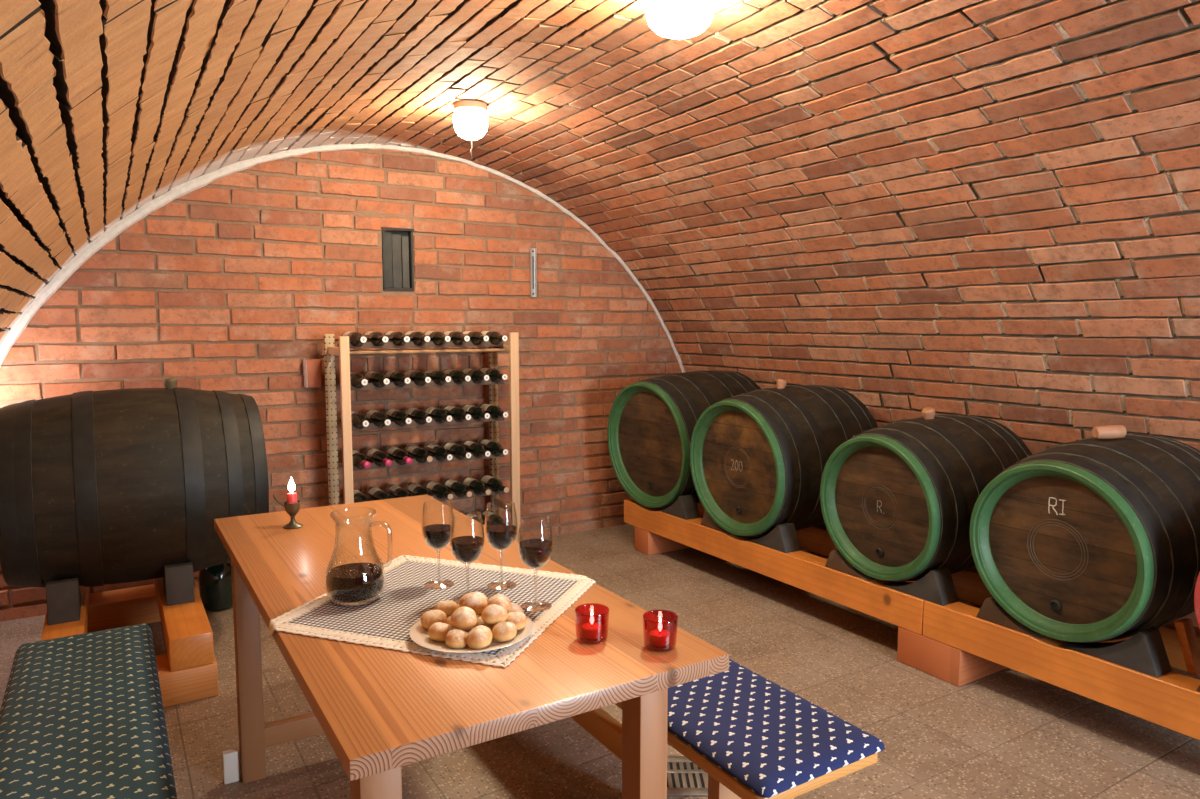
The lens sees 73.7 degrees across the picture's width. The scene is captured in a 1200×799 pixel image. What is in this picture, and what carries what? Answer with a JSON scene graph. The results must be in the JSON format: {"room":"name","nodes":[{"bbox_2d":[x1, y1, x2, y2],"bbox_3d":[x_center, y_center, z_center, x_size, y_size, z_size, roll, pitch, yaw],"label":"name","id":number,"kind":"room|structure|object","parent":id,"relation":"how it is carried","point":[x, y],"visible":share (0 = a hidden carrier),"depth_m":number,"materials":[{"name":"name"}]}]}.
{"room":"wine cellar","nodes":[
{"label":"wine cellar","id":0,"kind":"room"},
{"bbox_2d":[0,143,683,621],"bbox_3d":[-1.088,-0.302,4.596,4.846,2.530,0.026,-3,6,-31],"label":"wall","id":1,"kind":"structure","parent":0,"point":[240,279],"depth_m":4.41,"materials":[{"name":"brick"}]},
{"bbox_2d":[303,359,321,387],"bbox_3d":[-1.542,-0.141,4.289,0.076,0.150,0.088,-3,6,-31],"label":"brick","id":2,"kind":"object","parent":1,"relation":"attached to","point":[311,367],"visible":1,"depth_m":4.25,"materials":[{"name":"brick"}]},
{"bbox_2d":[0,143,684,372],"bbox_3d":[-1.105,-0.339,4.575,4.339,2.168,0.059,-3,6,-31],"label":"trim","id":3,"kind":"structure","parent":1,"relation":"attached to","point":[79,259],"depth_m":3.93,"materials":[{"name":"paint"}]},
{"bbox_2d":[381,227,413,290],"bbox_3d":[-1.152,-0.794,4.538,0.188,0.349,0.063,-3,6,-31],"label":"wall niche","id":4,"kind":"object","parent":1,"relation":"attached to","point":[397,246],"visible":0.95,"depth_m":4.55,"materials":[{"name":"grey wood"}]},
{"bbox_2d":[530,248,536,296],"bbox_3d":[-0.413,-0.786,4.955,0.040,0.300,0.014,-3,6,-31],"label":"thermometer","id":5,"kind":"object","parent":1,"relation":"attached to","point":[533,252],"visible":1,"depth_m":4.96,"materials":[{"name":"metal"}]},
{"bbox_2d":[0,0,1199,623],"bbox_3d":[0.580,-0.096,1.814,4.419,2.262,6.500,-3,6,-31],"label":"ceiling","id":6,"kind":"structure","parent":0,"point":[990,209],"depth_m":2.98,"materials":[{"name":"brick"}]},
{"bbox_2d":[453,100,487,157],"bbox_3d":[-0.584,-1.212,3.619,0.156,0.235,0.156,-3,6,-31],"label":"ceiling lamp","id":7,"kind":"object","parent":6,"relation":"attached to","point":[470,119],"visible":1,"depth_m":3.56,"materials":[{"name":"beige"}]},
{"bbox_2d":[646,0,713,38],"bbox_3d":[0.235,-1.145,2.363,0.200,0.136,0.200,-3,6,-31],"label":"ceiling lamp","id":8,"kind":"object","parent":6,"relation":"attached to","point":[674,19],"visible":1,"depth_m":2.31,"materials":[{"name":"beige"}]},
{"bbox_2d":[0,524,1199,798],"bbox_3d":[0.960,1.269,1.367,4.430,0.060,7.910,-3,6,-31],"label":"floor","id":9,"kind":"structure","parent":0,"point":[1008,733],"depth_m":2.77,"materials":[{"name":"tile"}]},
{"bbox_2d":[87,584,160,632],"bbox_3d":[-2.188,0.959,3.690,0.546,0.125,0.200,-3,6,-31],"label":"barrel stand","id":10,"kind":"object","parent":9,"relation":"on","point":[111,609],"visible":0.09,"depth_m":3.62,"materials":[{"name":"brown wood"}]},
{"bbox_2d":[156,654,218,706],"bbox_3d":[-1.687,1.034,2.881,0.546,0.125,0.200,-3,6,-31],"label":"support block","id":11,"kind":"object","parent":9,"relation":"on","point":[185,685],"visible":0.33,"depth_m":2.89,"materials":[{"name":"brown wood"}]},
{"bbox_2d":[41,586,89,640],"bbox_3d":[-2.140,0.879,3.216,0.130,0.120,1.262,-3,6,-31],"label":"beam","id":12,"kind":"structure","parent":11,"relation":"on","point":[54,631],"depth_m":2.98,"materials":[{"name":"brown wood"}]},
{"bbox_2d":[46,578,80,624],"bbox_3d":[-2.068,0.754,3.087,0.100,0.154,0.217,-3,6,-31],"label":"chock","id":13,"kind":"object","parent":12,"relation":"on","point":[63,597],"visible":1,"depth_m":3.00,"materials":[{"name":"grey wood"}]},
{"bbox_2d":[153,577,213,670],"bbox_3d":[-1.804,0.860,3.422,0.143,0.120,1.262,-3,6,-31],"label":"beam","id":14,"kind":"structure","parent":11,"relation":"on","point":[187,631],"depth_m":2.93,"materials":[{"name":"brown wood"}]},
{"bbox_2d":[163,562,194,605],"bbox_3d":[-1.736,0.735,3.291,0.100,0.154,0.217,-3,6,-31],"label":"chock","id":15,"kind":"object","parent":14,"relation":"on","point":[178,580],"visible":1,"depth_m":3.21,"materials":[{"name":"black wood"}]},
{"bbox_2d":[0,378,268,586],"bbox_3d":[-1.954,0.337,3.387,0.918,0.847,0.811,-3,6,-31],"label":"wine barrel","id":16,"kind":"object","parent":15,"relation":"on","point":[98,488],"visible":0.92,"depth_m":3.08,"materials":[{"name":"brown wood"}]},
{"bbox_2d":[199,562,232,610],"bbox_3d":[-1.837,0.850,3.850,0.170,0.312,0.170,-3,6,-31],"label":"demijohn","id":17,"kind":"object","parent":9,"relation":"on","point":[215,582],"visible":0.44,"depth_m":3.78,"materials":[{"name":"green glass"}]},
{"bbox_2d":[222,748,239,784],"bbox_3d":[-1.102,1.095,2.390,0.044,0.094,0.025,-3,6,-31],"label":"block","id":18,"kind":"object","parent":9,"relation":"on","point":[230,758],"visible":1,"depth_m":2.38,"materials":[{"name":"paint"}]},
{"bbox_2d":[324,332,520,541],"bbox_3d":[-0.964,0.290,4.443,1.002,1.317,0.298,-3,6,-31],"label":"wine rack","id":19,"kind":"object","parent":9,"relation":"on","point":[343,351],"visible":0.5,"depth_m":4.32,"materials":[{"name":"brown wood"}]},
{"bbox_2d":[341,332,366,346],"bbox_3d":[-1.280,-0.316,4.181,0.077,0.077,0.328,-3,6,-31],"label":"wine bottle","id":20,"kind":"object","parent":19,"relation":"in","point":[356,339],"visible":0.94,"depth_m":4.12,"materials":[{"name":"black glass"}]},
{"bbox_2d":[352,449,370,468],"bbox_3d":[-1.277,0.322,4.235,0.076,0.077,0.326,-3,6,-31],"label":"wine bottle","id":21,"kind":"object","parent":19,"relation":"in","point":[360,460],"visible":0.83,"depth_m":4.17,"materials":[{"name":"black glass"}]},
{"bbox_2d":[363,331,388,345],"bbox_3d":[-1.186,-0.321,4.240,0.077,0.077,0.328,-3,6,-31],"label":"wine bottle","id":22,"kind":"object","parent":19,"relation":"in","point":[377,338],"visible":0.91,"depth_m":4.18,"materials":[{"name":"black"}]},
{"bbox_2d":[363,371,389,386],"bbox_3d":[-1.185,-0.106,4.256,0.078,0.077,0.328,-3,6,-31],"label":"wine bottle","id":23,"kind":"object","parent":19,"relation":"in","point":[378,379],"visible":0.97,"depth_m":4.20,"materials":[{"name":"black"}]},
{"bbox_2d":[364,410,390,426],"bbox_3d":[-1.183,0.105,4.274,0.078,0.077,0.328,-3,6,-31],"label":"wine bottle","id":24,"kind":"object","parent":19,"relation":"in","point":[379,419],"visible":0.96,"depth_m":4.22,"materials":[{"name":"black"}]},
{"bbox_2d":[364,448,391,466],"bbox_3d":[-1.183,0.317,4.293,0.079,0.077,0.326,-3,6,-31],"label":"wine bottle","id":25,"kind":"object","parent":19,"relation":"in","point":[378,457],"visible":0.98,"depth_m":4.25,"materials":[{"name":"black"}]},
{"bbox_2d":[366,486,389,500],"bbox_3d":[-1.181,0.532,4.311,0.077,0.077,0.327,-3,6,-31],"label":"wine bottle","id":26,"kind":"object","parent":19,"relation":"in","point":[373,493],"visible":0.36,"depth_m":4.31,"materials":[{"name":"black"}]},
{"bbox_2d":[383,331,409,345],"bbox_3d":[-1.088,-0.326,4.293,0.077,0.077,0.328,-3,6,-31],"label":"wine bottle","id":27,"kind":"object","parent":19,"relation":"in","point":[398,338],"visible":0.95,"depth_m":4.23,"materials":[{"name":"black"}]},
{"bbox_2d":[383,370,410,385],"bbox_3d":[-1.090,-0.111,4.316,0.076,0.077,0.328,-3,6,-31],"label":"wine bottle","id":28,"kind":"object","parent":19,"relation":"in","point":[399,378],"visible":0.91,"depth_m":4.26,"materials":[{"name":"black"}]},
{"bbox_2d":[385,484,409,498],"bbox_3d":[-1.089,0.526,4.374,0.078,0.077,0.327,-3,6,-32],"label":"wine bottle","id":29,"kind":"object","parent":19,"relation":"in","point":[394,491],"visible":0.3,"depth_m":4.37,"materials":[{"name":"black"}]},
{"bbox_2d":[384,408,411,425],"bbox_3d":[-1.089,0.100,4.334,0.077,0.077,0.328,-3,6,-31],"label":"wine bottle","id":30,"kind":"object","parent":19,"relation":"in","point":[400,418],"visible":0.94,"depth_m":4.28,"materials":[{"name":"black"}]},
{"bbox_2d":[384,446,412,464],"bbox_3d":[-1.090,0.311,4.355,0.077,0.077,0.326,-4,7,-31],"label":"wine bottle","id":31,"kind":"object","parent":19,"relation":"in","point":[400,456],"visible":0.96,"depth_m":4.31,"materials":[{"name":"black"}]},
{"bbox_2d":[403,370,430,384],"bbox_3d":[-0.997,-0.117,4.375,0.080,0.077,0.328,-3,6,-31],"label":"wine bottle","id":32,"kind":"object","parent":19,"relation":"in","point":[418,377],"visible":0.9,"depth_m":4.32,"materials":[{"name":"black"}]},
{"bbox_2d":[404,331,429,345],"bbox_3d":[-0.995,-0.332,4.353,0.077,0.077,0.328,-3,6,-31],"label":"wine bottle","id":33,"kind":"object","parent":19,"relation":"in","point":[418,338],"visible":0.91,"depth_m":4.29,"materials":[{"name":"black"}]},
{"bbox_2d":[403,407,431,423],"bbox_3d":[-0.996,0.094,4.395,0.076,0.077,0.328,-3,6,-31],"label":"wine bottle","id":34,"kind":"object","parent":19,"relation":"in","point":[419,416],"visible":0.94,"depth_m":4.34,"materials":[{"name":"black"}]},
{"bbox_2d":[404,444,432,462],"bbox_3d":[-0.995,0.305,4.413,0.077,0.077,0.327,-5,7,-31],"label":"wine bottle","id":35,"kind":"object","parent":19,"relation":"in","point":[421,455],"visible":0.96,"depth_m":4.37,"materials":[{"name":"black glass"}]},
{"bbox_2d":[405,482,433,497],"bbox_3d":[-0.993,0.521,4.429,0.076,0.077,0.327,-3,6,-31],"label":"wine bottle","id":36,"kind":"object","parent":19,"relation":"in","point":[414,489],"visible":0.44,"depth_m":4.42,"materials":[{"name":"black"}]},
{"bbox_2d":[423,369,450,384],"bbox_3d":[-0.899,-0.122,4.430,0.077,0.077,0.328,-3,6,-31],"label":"wine bottle","id":37,"kind":"object","parent":19,"relation":"in","point":[439,377],"visible":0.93,"depth_m":4.37,"materials":[{"name":"black"}]},
{"bbox_2d":[423,331,450,344],"bbox_3d":[-0.898,-0.337,4.408,0.076,0.077,0.328,-3,6,-31],"label":"wine bottle","id":38,"kind":"object","parent":19,"relation":"in","point":[438,338],"visible":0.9,"depth_m":4.35,"materials":[{"name":"black"}]},
{"bbox_2d":[423,406,451,422],"bbox_3d":[-0.896,0.090,4.445,0.076,0.077,0.328,-3,6,-31],"label":"wine bottle","id":39,"kind":"object","parent":19,"relation":"in","point":[439,415],"visible":0.86,"depth_m":4.39,"materials":[{"name":"black"}]},
{"bbox_2d":[423,443,452,460],"bbox_3d":[-0.899,0.300,4.469,0.077,0.077,0.328,-3,6,-31],"label":"wine bottle","id":40,"kind":"object","parent":19,"relation":"in","point":[440,453],"visible":0.97,"depth_m":4.42,"materials":[{"name":"black"}]},
{"bbox_2d":[424,480,452,499],"bbox_3d":[-0.898,0.515,4.488,0.076,0.077,0.327,-3,6,-31],"label":"wine bottle","id":41,"kind":"object","parent":19,"relation":"in","point":[440,491],"visible":0.94,"depth_m":4.44,"materials":[{"name":"black"}]},
{"bbox_2d":[441,441,470,458],"bbox_3d":[-0.807,0.294,4.532,0.076,0.077,0.328,-3,6,-31],"label":"wine bottle","id":42,"kind":"object","parent":19,"relation":"in","point":[456,450],"visible":0.94,"depth_m":4.48,"materials":[{"name":"black"}]},
{"bbox_2d":[442,405,470,421],"bbox_3d":[-0.804,0.084,4.508,0.077,0.077,0.328,-3,6,-31],"label":"wine bottle","id":43,"kind":"object","parent":19,"relation":"in","point":[459,414],"visible":0.93,"depth_m":4.46,"materials":[{"name":"black"}]},
{"bbox_2d":[442,369,470,383],"bbox_3d":[-0.803,-0.127,4.486,0.077,0.077,0.328,-3,6,-31],"label":"wine bottle","id":44,"kind":"object","parent":19,"relation":"in","point":[459,377],"visible":0.89,"depth_m":4.43,"materials":[{"name":"black"}]},
{"bbox_2d":[443,331,469,344],"bbox_3d":[-0.805,-0.343,4.470,0.076,0.077,0.328,-3,6,-31],"label":"wine bottle","id":45,"kind":"object","parent":19,"relation":"in","point":[458,338],"visible":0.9,"depth_m":4.41,"materials":[{"name":"black"}]},
{"bbox_2d":[442,478,471,496],"bbox_3d":[-0.806,0.510,4.550,0.076,0.077,0.327,-3,6,-31],"label":"wine bottle","id":46,"kind":"object","parent":19,"relation":"in","point":[459,489],"visible":0.91,"depth_m":4.50,"materials":[{"name":"black"}]},
{"bbox_2d":[460,368,488,382],"bbox_3d":[-0.710,-0.133,4.547,0.077,0.077,0.328,-3,6,-31],"label":"wine bottle","id":47,"kind":"object","parent":19,"relation":"in","point":[477,376],"visible":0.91,"depth_m":4.49,"materials":[{"name":"black"}]},
{"bbox_2d":[460,440,489,456],"bbox_3d":[-0.709,0.289,4.585,0.077,0.077,0.328,-3,6,-31],"label":"wine bottle","id":48,"kind":"object","parent":19,"relation":"in","point":[478,450],"visible":0.96,"depth_m":4.54,"materials":[{"name":"black"}]},
{"bbox_2d":[460,404,489,419],"bbox_3d":[-0.709,0.078,4.565,0.076,0.077,0.328,-3,6,-31],"label":"wine bottle","id":49,"kind":"object","parent":19,"relation":"in","point":[477,413],"visible":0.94,"depth_m":4.51,"materials":[{"name":"black"}]},
{"bbox_2d":[460,476,490,494],"bbox_3d":[-0.710,0.504,4.605,0.079,0.077,0.328,-3,6,-31],"label":"wine bottle","id":50,"kind":"object","parent":19,"relation":"in","point":[478,487],"visible":0.94,"depth_m":4.56,"materials":[{"name":"black"}]},
{"bbox_2d":[478,510,504,525],"bbox_3d":[-0.616,0.714,4.687,0.077,0.077,0.327,-3,6,-31],"label":"wine bottle","id":51,"kind":"object","parent":19,"relation":"in","point":[491,518],"visible":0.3,"depth_m":4.67,"materials":[{"name":"black"}]},
{"bbox_2d":[477,439,507,455],"bbox_3d":[-0.618,0.283,4.649,0.076,0.077,0.328,-3,6,-31],"label":"wine bottle","id":52,"kind":"object","parent":19,"relation":"in","point":[495,448],"visible":0.93,"depth_m":4.60,"materials":[{"name":"black"}]},
{"bbox_2d":[478,403,507,418],"bbox_3d":[-0.615,0.073,4.624,0.077,0.077,0.328,-3,6,-31],"label":"wine bottle","id":53,"kind":"object","parent":19,"relation":"in","point":[495,412],"visible":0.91,"depth_m":4.57,"materials":[{"name":"black"}]},
{"bbox_2d":[478,474,508,492],"bbox_3d":[-0.615,0.499,4.663,0.076,0.077,0.327,-3,6,-31],"label":"wine bottle","id":54,"kind":"object","parent":19,"relation":"in","point":[492,483],"visible":0.94,"depth_m":4.62,"materials":[{"name":"black"}]},
{"bbox_2d":[214,495,728,798],"bbox_3d":[-0.490,0.798,2.045,0.699,0.749,1.655,-3,6,-31],"label":"dining table","id":55,"kind":"object","parent":9,"relation":"on","point":[380,710],"visible":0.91,"depth_m":1.51,"materials":[{"name":"brown wood"}]},
{"bbox_2d":[273,477,302,528],"bbox_3d":[-0.934,0.311,2.408,0.058,0.154,0.082,1,5,14],"label":"candle holder","id":56,"kind":"object","parent":55,"relation":"on","point":[292,505],"visible":1,"depth_m":2.41,"materials":[{"name":"brown metal"}]},
{"bbox_2d":[287,477,296,503],"bbox_3d":[-0.931,0.283,2.417,0.029,0.099,0.029,-3,6,-31],"label":"candle","id":57,"kind":"object","parent":56,"relation":"on","point":[291,497],"depth_m":2.41,"materials":[{"name":"red wax"}]},
{"bbox_2d":[284,500,300,513],"bbox_3d":[-0.931,0.328,2.421,0.049,0.037,0.049,5,7,41],"label":"cup","id":58,"kind":"object","parent":56,"relation":"on","point":[291,506],"depth_m":2.41,"materials":[{"name":"brown metal"}]},
{"bbox_2d":[269,555,595,667],"bbox_3d":[-0.346,0.459,1.775,0.577,0.030,0.542,2,6,20],"label":"tablecloth","id":59,"kind":"object","parent":55,"relation":"on","point":[404,599],"visible":0.74,"depth_m":1.75,"materials":[{"name":"beige fabric"}]},
{"bbox_2d":[324,507,391,605],"bbox_3d":[-0.543,0.345,1.769,0.131,0.197,0.131,-5,7,-41],"label":"carafe","id":60,"kind":"object","parent":59,"relation":"on","point":[350,583],"visible":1,"depth_m":1.74,"materials":[{"name":"clear glass"}]},
{"bbox_2d":[421,500,454,588],"bbox_3d":[-0.377,0.337,1.868,0.076,0.195,0.076,2,6,17],"label":"wine glass","id":61,"kind":"object","parent":59,"relation":"on","point":[436,536],"visible":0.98,"depth_m":1.85,"materials":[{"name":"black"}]},
{"bbox_2d":[421,500,454,549],"bbox_3d":[-0.377,0.295,1.864,0.076,0.112,0.076,2,6,17],"label":"bowl","id":62,"kind":"object","parent":61,"relation":"on","point":[436,536],"depth_m":1.85,"materials":[{"name":"clear glass"}]},
{"bbox_2d":[449,510,483,603],"bbox_3d":[-0.292,0.347,1.758,0.076,0.195,0.076,2,6,18],"label":"wine glass","id":63,"kind":"object","parent":59,"relation":"on","point":[468,549],"visible":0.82,"depth_m":1.74,"materials":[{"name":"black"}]},
{"bbox_2d":[449,510,483,563],"bbox_3d":[-0.292,0.305,1.754,0.076,0.112,0.076,2,6,18],"label":"bowl","id":64,"kind":"object","parent":63,"relation":"on","point":[468,549],"depth_m":1.74,"materials":[{"name":"clear glass"}]},
{"bbox_2d":[409,615,532,652],"bbox_3d":[-0.251,0.455,1.572,0.240,0.014,0.240,-3,6,-31],"label":"plate","id":65,"kind":"object","parent":59,"relation":"on","point":[419,635],"visible":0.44,"depth_m":1.52,"materials":[{"name":"white ceramic"}]},
{"bbox_2d":[421,610,446,629],"bbox_3d":[-0.331,0.435,1.590,0.051,0.032,0.049,-1,5,-10],"label":"bun","id":66,"kind":"object","parent":65,"relation":"on","point":[428,618],"visible":0.85,"depth_m":1.57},
{"bbox_2d":[428,622,452,640],"bbox_3d":[-0.305,0.446,1.538,0.048,0.034,0.052,0,5,0],"label":"bun","id":67,"kind":"object","parent":65,"relation":"on","point":[438,631],"visible":0.85,"depth_m":1.52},
{"bbox_2d":[434,600,456,616],"bbox_3d":[-0.315,0.428,1.639,0.048,0.032,0.046,1,5,12],"label":"bun","id":68,"kind":"object","parent":65,"relation":"on","point":[448,607],"visible":0.73,"depth_m":1.62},
{"bbox_2d":[445,629,467,648],"bbox_3d":[-0.267,0.448,1.504,0.045,0.031,0.049,1,5,6],"label":"bun","id":69,"kind":"object","parent":65,"relation":"on","point":[455,638],"visible":0.97,"depth_m":1.49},
{"bbox_2d":[450,606,476,629],"bbox_3d":[-0.261,0.418,1.537,0.051,0.036,0.053,1,5,6],"label":"bun","id":70,"kind":"object","parent":65,"relation":"on","point":[463,618],"visible":1,"depth_m":1.52,"materials":[{"name":"food"}]},
{"bbox_2d":[466,625,492,648],"bbox_3d":[-0.225,0.444,1.497,0.050,0.037,0.054,-2,6,-24],"label":"bun","id":71,"kind":"object","parent":65,"relation":"on","point":[479,637],"visible":1,"depth_m":1.48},
{"bbox_2d":[471,615,495,630],"bbox_3d":[-0.232,0.442,1.582,0.051,0.030,0.047,0,5,-1],"label":"bun","id":72,"kind":"object","parent":65,"relation":"on","point":[480,621],"visible":0.17,"depth_m":1.56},
{"bbox_2d":[459,591,487,615],"bbox_3d":[-0.253,0.409,1.610,0.060,0.041,0.055,0,5,5],"label":"bun","id":73,"kind":"object","parent":72,"relation":"on","point":[478,601],"visible":0.83,"depth_m":1.59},
{"bbox_2d":[492,621,516,641],"bbox_3d":[-0.183,0.442,1.530,0.048,0.032,0.052,1,5,10],"label":"bun","id":74,"kind":"object","parent":65,"relation":"on","point":[505,631],"visible":0.99,"depth_m":1.51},
{"bbox_2d":[481,604,507,624],"bbox_3d":[-0.205,0.416,1.555,0.048,0.033,0.052,4,6,35],"label":"bun","id":75,"kind":"object","parent":74,"relation":"on","point":[492,614],"visible":0.98,"depth_m":1.54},
{"bbox_2d":[507,602,523,612],"bbox_3d":[-0.178,0.430,1.622,0.052,0.032,0.048,4,6,34],"label":"bun","id":76,"kind":"object","parent":65,"relation":"on","point":[515,607],"visible":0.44,"depth_m":1.61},
{"bbox_2d":[488,594,510,611],"bbox_3d":[-0.204,0.411,1.615,0.051,0.034,0.053,2,6,18],"label":"bun","id":77,"kind":"object","parent":76,"relation":"on","point":[502,600],"visible":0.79,"depth_m":1.60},
{"bbox_2d":[506,612,526,629],"bbox_3d":[-0.169,0.435,1.578,0.048,0.033,0.052,-1,5,-9],"label":"bun","id":78,"kind":"object","parent":65,"relation":"on","point":[519,619],"visible":0.73,"depth_m":1.56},
{"bbox_2d":[485,501,517,589],"bbox_3d":[-0.229,0.337,1.861,0.076,0.195,0.076,-2,6,-21],"label":"wine glass","id":79,"kind":"object","parent":59,"relation":"on","point":[500,536],"visible":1,"depth_m":1.84,"materials":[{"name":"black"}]},
{"bbox_2d":[485,501,517,550],"bbox_3d":[-0.229,0.296,1.857,0.076,0.112,0.076,-2,6,-21],"label":"bowl","id":80,"kind":"object","parent":79,"relation":"on","point":[500,536],"depth_m":1.84,"materials":[{"name":"clear glass"}]},
{"bbox_2d":[518,514,552,611],"bbox_3d":[-0.138,0.350,1.721,0.076,0.195,0.076,-4,6,-34],"label":"wine glass","id":81,"kind":"object","parent":59,"relation":"on","point":[534,552],"visible":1,"depth_m":1.71,"materials":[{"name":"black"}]},
{"bbox_2d":[518,514,552,568],"bbox_3d":[-0.138,0.309,1.717,0.076,0.112,0.076,-4,6,-34],"label":"bowl","id":82,"kind":"object","parent":81,"relation":"on","point":[534,552],"depth_m":1.70,"materials":[{"name":"clear glass"}]},
{"bbox_2d":[575,603,608,644],"bbox_3d":[-0.016,0.437,1.554,0.067,0.061,0.067,-3,6,-31],"label":"votive candle","id":83,"kind":"object","parent":55,"relation":"on","point":[591,619],"visible":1,"depth_m":1.53,"materials":[{"name":"red glass"}]},
{"bbox_2d":[643,610,677,651],"bbox_3d":[0.114,0.440,1.519,0.067,0.061,0.067,-3,6,-31],"label":"votive candle","id":84,"kind":"object","parent":55,"relation":"on","point":[659,626],"visible":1,"depth_m":1.50,"materials":[{"name":"red glass"}]},
{"bbox_2d":[635,516,702,554],"bbox_3d":[0.527,0.830,4.964,0.658,0.145,0.150,-3,6,-31],"label":"support block","id":85,"kind":"object","parent":9,"relation":"on","point":[646,542],"visible":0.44,"depth_m":4.78,"materials":[{"name":"brown wood"}]},
{"bbox_2d":[624,499,924,634],"bbox_3d":[0.751,0.769,4.067,0.108,0.140,2.129,-3,6,-31],"label":"beam","id":86,"kind":"structure","parent":85,"relation":"on","point":[808,572],"depth_m":3.74,"materials":[{"name":"brown wood"}]},
{"bbox_2d":[659,494,699,519],"bbox_3d":[0.448,0.591,4.552,0.096,0.124,0.263,-3,6,-31],"label":"chock","id":87,"kind":"object","parent":86,"relation":"on","point":[685,507],"visible":1,"depth_m":4.47,"materials":[{"name":"brown wood"}]},
{"bbox_2d":[607,370,760,507],"bbox_3d":[0.551,0.228,4.873,0.770,0.804,0.793,-4,6,-34],"label":"wine barrel","id":88,"kind":"object","parent":86,"relation":"on","point":[652,422],"visible":0.7,"depth_m":4.66,"materials":[{"name":"green paint"}]},
{"bbox_2d":[745,522,799,552],"bbox_3d":[0.842,0.651,3.914,0.096,0.124,0.286,-3,6,-31],"label":"chock","id":89,"kind":"object","parent":86,"relation":"on","point":[783,538],"visible":1,"depth_m":3.82,"materials":[{"name":"brown wood"}]},
{"bbox_2d":[690,379,877,536],"bbox_3d":[0.967,0.290,4.192,0.767,0.798,0.752,-3,6,-31],"label":"wine barrel","id":90,"kind":"object","parent":86,"relation":"on","point":[759,458],"visible":0.84,"depth_m":3.95,"materials":[{"name":"green paint"}]},
{"bbox_2d":[825,549,874,580],"bbox_3d":[1.106,0.710,3.490,0.096,0.084,0.239,-3,6,-31],"label":"chock","id":91,"kind":"object","parent":86,"relation":"on","point":[836,561],"visible":0.52,"depth_m":3.49,"materials":[{"name":"brown wood"}]},
{"bbox_2d":[882,567,957,605],"bbox_3d":[1.280,0.717,3.207,0.096,0.124,0.286,-3,6,-31],"label":"chock","id":92,"kind":"object","parent":86,"relation":"on","point":[937,586],"visible":0.97,"depth_m":3.12,"materials":[{"name":"brown wood"}]},
{"bbox_2d":[820,407,1032,581],"bbox_3d":[1.420,0.393,3.455,0.723,0.723,0.678,-3,6,-28],"label":"wine barrel","id":93,"kind":"object","parent":86,"relation":"on","point":[898,499],"visible":0.84,"depth_m":3.25,"materials":[{"name":"green paint"}]},
{"bbox_2d":[667,756,707,795],"bbox_3d":[0.241,1.137,2.422,0.210,0.006,0.210,0,5,0],"label":"floor drain","id":94,"kind":"object","parent":9,"relation":"on","point":[684,777],"visible":0.37,"depth_m":2.40,"materials":[{"name":"metal"}]},
{"bbox_2d":[571,702,877,798],"bbox_3d":[0.017,0.922,2.366,0.342,0.444,1.672,-3,6,-31],"label":"bench","id":95,"kind":"object","parent":9,"relation":"on","point":[601,725],"visible":0.03,"depth_m":1.75,"materials":[{"name":"brown wood"}]},
{"bbox_2d":[667,659,884,797],"bbox_3d":[0.033,0.684,2.337,0.361,0.034,1.667,-3,6,-31],"label":"seat cushion","id":96,"kind":"object","parent":95,"relation":"on","point":[768,737],"visible":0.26,"depth_m":1.75,"materials":[{"name":"blue fabric"}]},
{"bbox_2d":[897,604,1006,686],"bbox_3d":[1.558,0.985,3.297,0.658,0.145,0.280,-3,6,-31],"label":"support block","id":97,"kind":"object","parent":9,"relation":"on","point":[950,664],"visible":0.44,"depth_m":3.09,"materials":[{"name":"brown wood"}]},
{"bbox_2d":[697,502,1199,675],"bbox_3d":[1.758,0.833,3.382,0.100,0.140,4.358,-3,6,-31],"label":"beam","id":98,"kind":"structure","parent":97,"relation":"on","point":[969,586],"depth_m":3.51,"materials":[{"name":"brown wood"}]},
{"bbox_2d":[923,600,1199,739],"bbox_3d":[1.895,0.942,2.219,0.108,0.140,2.226,-3,6,-31],"label":"beam","id":99,"kind":"structure","parent":97,"relation":"on","point":[1171,700],"depth_m":2.65,"materials":[{"name":"brown wood"}]},
{"bbox_2d":[976,596,1046,638],"bbox_3d":[1.490,0.768,2.869,0.096,0.084,0.241,-3,6,-31],"label":"chock","id":100,"kind":"object","parent":99,"relation":"on","point":[990,610],"visible":0.51,"depth_m":2.87,"materials":[{"name":"brown wood"}]},
{"bbox_2d":[970,425,1199,642],"bbox_3d":[1.793,0.451,2.833,0.723,0.726,0.678,-3,6,-29],"label":"wine barrel","id":101,"kind":"object","parent":99,"relation":"on","point":[1096,538],"visible":0.99,"depth_m":2.62,"materials":[{"name":"green paint"}]},
{"bbox_2d":[1063,626,1171,677],"bbox_3d":[1.666,0.775,2.583,0.096,0.124,0.287,-3,6,-31],"label":"chock","id":102,"kind":"object","parent":99,"relation":"on","point":[1144,652],"visible":0.96,"depth_m":2.50,"materials":[{"name":"brown wood"}]},
{"bbox_2d":[1174,618,1199,675],"bbox_3d":[1.839,0.768,2.493,0.060,0.154,0.071,-3,6,-31],"label":"chock","id":103,"kind":"object","parent":99,"relation":"on","point":[1186,634],"visible":1,"depth_m":2.48,"materials":[{"name":"brown wood"}]},
{"bbox_2d":[1194,572,1199,628],"bbox_3d":[2.132,0.555,2.250,0.679,0.624,0.614,-3,6,-31],"label":"wine barrel","id":104,"kind":"object","parent":99,"relation":"on","point":[1197,586],"visible":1,"depth_m":2.31,"materials":[{"name":"red paint"}]},
{"bbox_3d":[-0.934,1.015,1.440,0.295,0.430,2.060,-3,6,-31],"label":"bench","id":105,"kind":"object","parent":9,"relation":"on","visible":0},
{"bbox_2d":[0,623,176,798],"bbox_3d":[-0.940,0.770,1.430,0.331,0.059,2.099,-3,6,-31],"label":"seat cushion","id":106,"kind":"object","parent":105,"relation":"on","point":[82,716],"visible":1,"depth_m":1.77,"materials":[{"name":"teal fabric"}]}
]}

